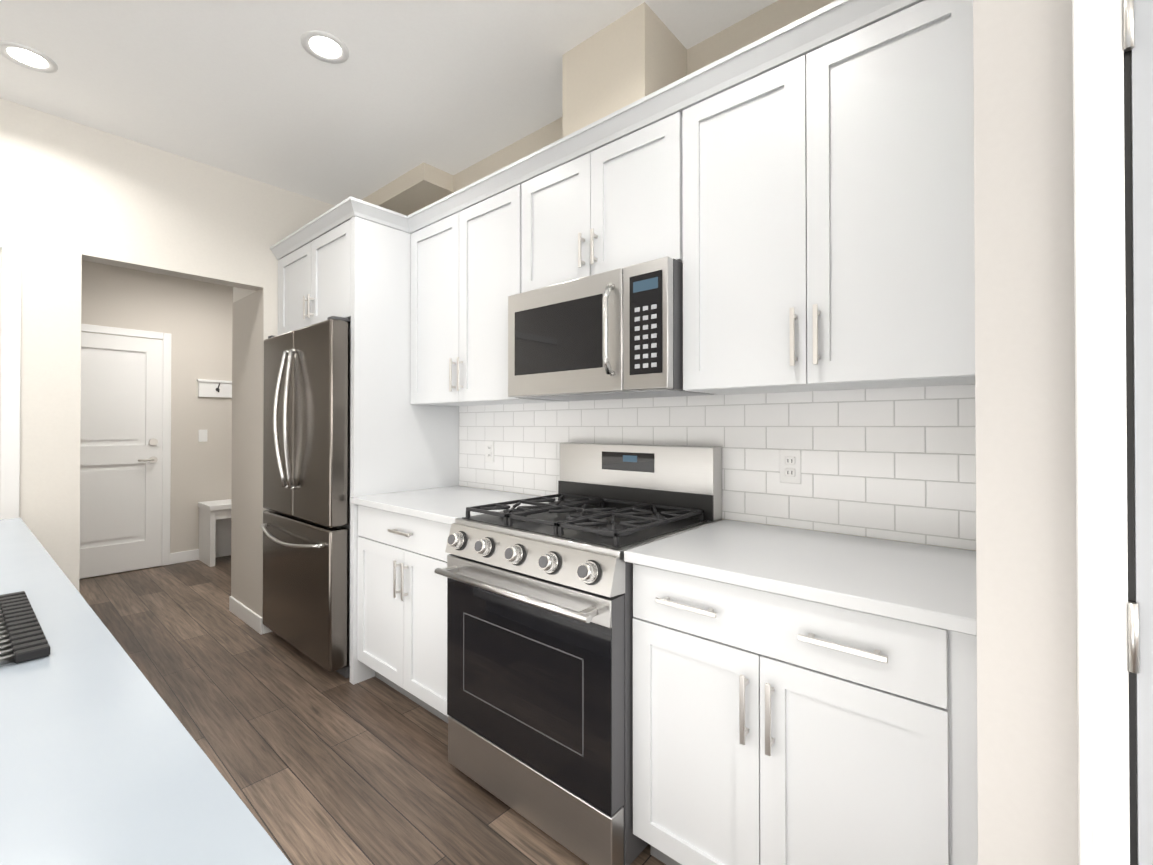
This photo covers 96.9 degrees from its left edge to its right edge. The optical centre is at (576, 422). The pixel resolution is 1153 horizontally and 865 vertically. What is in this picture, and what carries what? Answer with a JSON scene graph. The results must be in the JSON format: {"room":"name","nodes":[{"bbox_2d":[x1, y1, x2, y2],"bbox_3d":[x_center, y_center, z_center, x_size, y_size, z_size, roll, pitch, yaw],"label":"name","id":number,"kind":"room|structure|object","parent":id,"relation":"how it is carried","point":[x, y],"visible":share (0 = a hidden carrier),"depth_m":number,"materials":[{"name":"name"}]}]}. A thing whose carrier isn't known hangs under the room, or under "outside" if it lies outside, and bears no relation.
{"room":"kitchen","nodes":[
{"label":"kitchen","id":0,"kind":"room"},
{"bbox_2d":[0,591,49,664],"bbox_3d":[-1.103,0.339,0.688,0.408,0.014,0.516,0,-1,39],"label":"dish rack","id":1,"kind":"object","parent":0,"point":[24,628],"depth_m":0.82,"materials":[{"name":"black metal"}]},
{"bbox_2d":[81,260,232,552],"bbox_3d":[-3.615,-0.077,4.857,0.120,2.740,3.400,0,-1,41],"label":"wall","id":2,"kind":"structure","parent":0,"point":[193,317],"depth_m":4.75,"materials":[{"name":"paint"}]},
{"bbox_2d":[79,332,162,578],"bbox_3d":[-3.966,0.267,4.279,0.097,2.018,0.790,0,-1,41],"label":"door","id":3,"kind":"structure","parent":2,"relation":"in","point":[121,454],"depth_m":4.37,"materials":[{"name":"white wood"}]},
{"bbox_2d":[81,324,170,565],"bbox_3d":[-3.999,0.237,4.308,0.018,2.102,0.920,0,-1,41],"label":"door frame","id":4,"kind":"structure","parent":2,"relation":"attached to","point":[166,453],"depth_m":4.62,"materials":[{"name":"white wood"}]},
{"bbox_2d":[80,549,198,578],"bbox_3d":[-3.564,1.242,4.804,0.014,0.100,3.160,0,-1,41],"label":"baseboard","id":5,"kind":"structure","parent":2,"relation":"attached to","point":[183,556],"depth_m":4.71,"materials":[{"name":"white wood"}]},
{"bbox_2d":[198,430,206,441],"bbox_3d":[-3.540,0.125,4.844,0.008,0.115,0.070,0,-1,41],"label":"switch plate","id":6,"kind":"object","parent":2,"relation":"attached to","point":[202,435],"visible":1,"depth_m":4.84,"materials":[{"name":"white plastic"}]},
{"bbox_2d":[197,379,231,397],"bbox_3d":[-3.272,-0.323,5.091,0.093,0.165,0.820,0,-1,41],"label":"hook rail","id":7,"kind":"object","parent":2,"relation":"attached to","point":[216,388],"visible":0.38,"depth_m":4.90,"materials":[{"name":"white wood"}]},
{"bbox_2d":[0,98,334,617],"bbox_3d":[-3.637,-0.102,1.565,0.600,2.740,6.000,0,-1,41],"label":"wall","id":8,"kind":"structure","parent":0,"point":[41,184],"depth_m":2.43,"materials":[{"name":"paint"}]},
{"bbox_2d":[0,234,21,518],"bbox_3d":[-2.879,0.211,1.964,0.018,2.120,1.000,0,-1,41],"label":"door frame","id":9,"kind":"structure","parent":8,"relation":"attached to","point":[11,246],"depth_m":2.32,"materials":[{"name":"white wood"}]},
{"bbox_2d":[82,125,263,290],"bbox_3d":[-2.210,-1.142,2.850,0.120,0.640,0.800,0,-1,41],"label":"lintel","id":10,"kind":"object","parent":8,"relation":"attached to","point":[146,208],"visible":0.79,"depth_m":2.76,"materials":[{"name":"paint"}]},
{"bbox_2d":[263,625,272,633],"bbox_3d":[-1.668,1.231,3.355,0.014,0.100,0.700,0,-1,41],"label":"baseboard","id":11,"kind":"structure","parent":8,"relation":"attached to","point":[266,629],"depth_m":3.10,"materials":[{"name":"white wood"}]},
{"bbox_2d":[231,288,263,616],"bbox_3d":[-2.131,0.231,3.299,0.597,2.100,0.002,0,-1,41],"label":"wall","id":12,"kind":"structure","parent":0,"point":[247,451],"depth_m":3.28,"materials":[{"name":"paint"}]},
{"bbox_2d":[229,596,262,634],"bbox_3d":[-2.128,1.231,3.283,0.614,0.100,0.014,0,-1,41],"label":"baseboard","id":13,"kind":"structure","parent":12,"relation":"attached to","point":[246,615],"depth_m":3.25,"materials":[{"name":"white wood"}]},
{"bbox_2d":[79,555,665,864],"bbox_3d":[-1.626,1.313,0.869,10.500,0.100,7.600,0,-1,41],"label":"floor","id":14,"kind":"structure","parent":0,"point":[313,762],"depth_m":2.04,"materials":[{"name":"brown wood"}]},
{"bbox_2d":[0,518,291,864],"bbox_3d":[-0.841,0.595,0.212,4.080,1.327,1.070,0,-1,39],"label":"countertop","id":15,"kind":"structure","parent":14,"relation":"on","point":[104,759],"depth_m":0.53,"materials":[{"name":"stone"}]},
{"bbox_2d":[198,499,231,566],"bbox_3d":[-3.151,1.021,4.976,0.384,0.545,0.800,0,-1,41],"label":"bench","id":16,"kind":"object","parent":14,"relation":"on","point":[214,529],"visible":0.27,"depth_m":4.71,"materials":[{"name":"white wood"}]},
{"bbox_2d":[260,316,350,677],"bbox_3d":[-1.326,0.381,2.994,0.920,1.796,0.778,0,-1,41],"label":"fridge","id":17,"kind":"object","parent":14,"relation":"on","point":[305,526],"visible":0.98,"depth_m":2.61,"materials":[{"name":"grey metal"}]},
{"bbox_2d":[278,216,458,684],"bbox_3d":[-1.273,0.136,3.049,1.014,2.286,0.652,0,-1,41],"label":"tall cabinet","id":18,"kind":"object","parent":14,"relation":"on","point":[356,270],"visible":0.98,"depth_m":2.64,"materials":[{"name":"white wood"}]},
{"bbox_2d":[357,505,450,722],"bbox_3d":[-0.560,0.833,2.435,0.857,0.884,0.636,0,-1,41],"label":"base cabinet","id":19,"kind":"object","parent":14,"relation":"on","point":[401,616],"visible":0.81,"depth_m":2.21,"materials":[{"name":"white wood"}]},
{"bbox_2d":[350,486,557,524],"bbox_3d":[-0.566,0.376,2.432,0.857,0.030,0.636,0,-1,41],"label":"countertop","id":20,"kind":"structure","parent":19,"relation":"on","point":[448,505],"depth_m":2.36,"materials":[{"name":"white stone"}]},
{"bbox_2d":[434,442,721,864],"bbox_3d":[0.009,0.679,1.852,0.755,1.182,0.752,0,-1,41],"label":"gas range","id":21,"kind":"object","parent":14,"relation":"on","point":[540,617],"visible":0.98,"depth_m":1.60,"materials":[{"name":"grey metal"}]},
{"bbox_2d":[633,563,977,864],"bbox_3d":[0.634,0.825,1.398,0.768,0.884,0.636,0,-1,41],"label":"base cabinet","id":22,"kind":"object","parent":14,"relation":"on","point":[769,728],"visible":0.92,"depth_m":1.15,"materials":[{"name":"white wood"}]},
{"bbox_2d":[624,519,976,635],"bbox_3d":[0.628,0.368,1.395,0.768,0.030,0.636,0,-1,41],"label":"countertop","id":23,"kind":"structure","parent":22,"relation":"on","point":[928,585],"depth_m":1.25,"materials":[{"name":"white stone"}]},
{"bbox_2d":[0,0,777,205],"bbox_3d":[-1.626,-1.527,0.890,10.500,0.100,7.600,0,-1,41],"label":"ceiling","id":24,"kind":"structure","parent":0,"point":[253,89],"depth_m":2.16,"materials":[{"name":"paint"}]},
{"bbox_2d":[0,41,57,72],"bbox_3d":[-2.205,-1.465,2.054,0.170,0.006,0.170,0,-1,41],"label":"recessed light","id":25,"kind":"object","parent":24,"relation":"in","point":[27,57],"visible":1,"depth_m":2.05,"materials":[{"name":"white plastic"}]},
{"bbox_2d":[301,30,348,63],"bbox_3d":[-0.982,-1.466,1.998,0.170,0.006,0.170,0,-1,41],"label":"recessed light","id":26,"kind":"object","parent":24,"relation":"in","point":[323,46],"visible":1,"depth_m":1.99,"materials":[{"name":"white plastic"}]},
{"bbox_2d":[562,2,686,137],"bbox_3d":[0.190,-1.279,2.026,0.390,0.379,0.300,0,-1,41],"label":"wall column","id":27,"kind":"structure","parent":0,"point":[635,54],"depth_m":1.89,"materials":[{"name":"paint"}]},
{"bbox_2d":[407,0,975,550],"bbox_3d":[-0.340,-0.093,2.755,4.020,2.740,0.120,0,-1,41],"label":"wall","id":28,"kind":"structure","parent":0,"point":[771,18],"depth_m":1.94,"materials":[{"name":"paint"}]},
{"bbox_2d":[362,162,452,215],"bbox_3d":[-1.151,-1.409,3.257,0.948,0.100,0.200,0,-1,41],"label":"soffit","id":29,"kind":"object","parent":28,"relation":"attached to","point":[420,186],"depth_m":3.04,"materials":[{"name":"paint"}]},
{"bbox_2d":[410,185,569,405],"bbox_3d":[-0.467,-0.554,2.553,0.857,0.914,0.351,0,-1,41],"label":"upper cabinet","id":30,"kind":"object","parent":28,"relation":"attached to","point":[465,273],"visible":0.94,"depth_m":2.41,"materials":[{"name":"white wood"}]},
{"bbox_2d":[270,0,923,259],"bbox_3d":[-0.471,-1.048,2.154,3.410,0.068,0.367,0,-1,41],"label":"crown molding","id":31,"kind":"structure","parent":30,"relation":"on","point":[826,25],"depth_m":1.73,"materials":[{"name":"white wood"}]},
{"bbox_2d":[521,112,682,292],"bbox_3d":[0.147,-0.772,2.021,0.759,0.486,0.351,0,-1,41],"label":"upper cabinet","id":32,"kind":"object","parent":28,"relation":"attached to","point":[616,204],"visible":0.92,"depth_m":1.87,"materials":[{"name":"white wood"}]},
{"bbox_2d":[508,256,712,400],"bbox_3d":[0.114,-0.311,1.980,0.755,0.419,0.449,0,-1,41],"label":"over-the-range microwave","id":33,"kind":"object","parent":32,"relation":"attached to","point":[615,334],"visible":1,"depth_m":1.78,"materials":[{"name":"grey metal"}]},
{"bbox_2d":[459,384,975,549],"bbox_3d":[0.229,0.124,2.174,2.398,0.468,0.010,0,-1,41],"label":"tile backsplash","id":34,"kind":"structure","parent":28,"relation":"attached to","point":[898,464],"depth_m":1.71,"materials":[{"name":"white tile"}]},
{"bbox_2d":[485,441,493,461],"bbox_3d":[-0.471,0.157,2.769,0.070,0.114,0.008,0,-1,41],"label":"electrical outlet","id":35,"kind":"object","parent":34,"relation":"attached to","point":[489,451],"visible":1,"depth_m":2.77,"materials":[{"name":"white plastic"}]},
{"bbox_2d":[780,449,800,483],"bbox_3d":[0.724,0.149,1.731,0.070,0.114,0.008,0,-1,41],"label":"electrical outlet","id":36,"kind":"object","parent":34,"relation":"attached to","point":[790,466],"visible":1,"depth_m":1.73,"materials":[{"name":"white plastic"}]},
{"bbox_2d":[683,0,974,394],"bbox_3d":[0.727,-0.561,1.516,0.768,0.914,0.351,0,-1,41],"label":"upper cabinet","id":37,"kind":"object","parent":28,"relation":"attached to","point":[828,217],"visible":0.98,"depth_m":1.36,"materials":[{"name":"white wood"}]},
{"bbox_2d":[973,0,1137,864],"bbox_3d":[1.897,-0.111,0.283,2.598,2.740,0.920,0,-1,41],"label":"wall","id":38,"kind":"structure","parent":0,"point":[1027,737],"depth_m":0.75,"materials":[{"name":"paint"}]},
{"bbox_2d":[1072,0,1129,864],"bbox_3d":[0.708,0.197,0.689,0.048,2.130,0.022,0,-1,41],"label":"door frame","id":39,"kind":"structure","parent":38,"relation":"attached to","point":[1101,471],"depth_m":0.69,"materials":[{"name":"white wood"}]},
{"bbox_2d":[1123,0,1152,864],"bbox_3d":[1.045,0.230,0.400,0.841,2.040,0.016,0,-1,41],"label":"door","id":40,"kind":"structure","parent":38,"relation":"in","point":[1138,68],"depth_m":0.67,"materials":[{"name":"white painted wood"}]}
]}

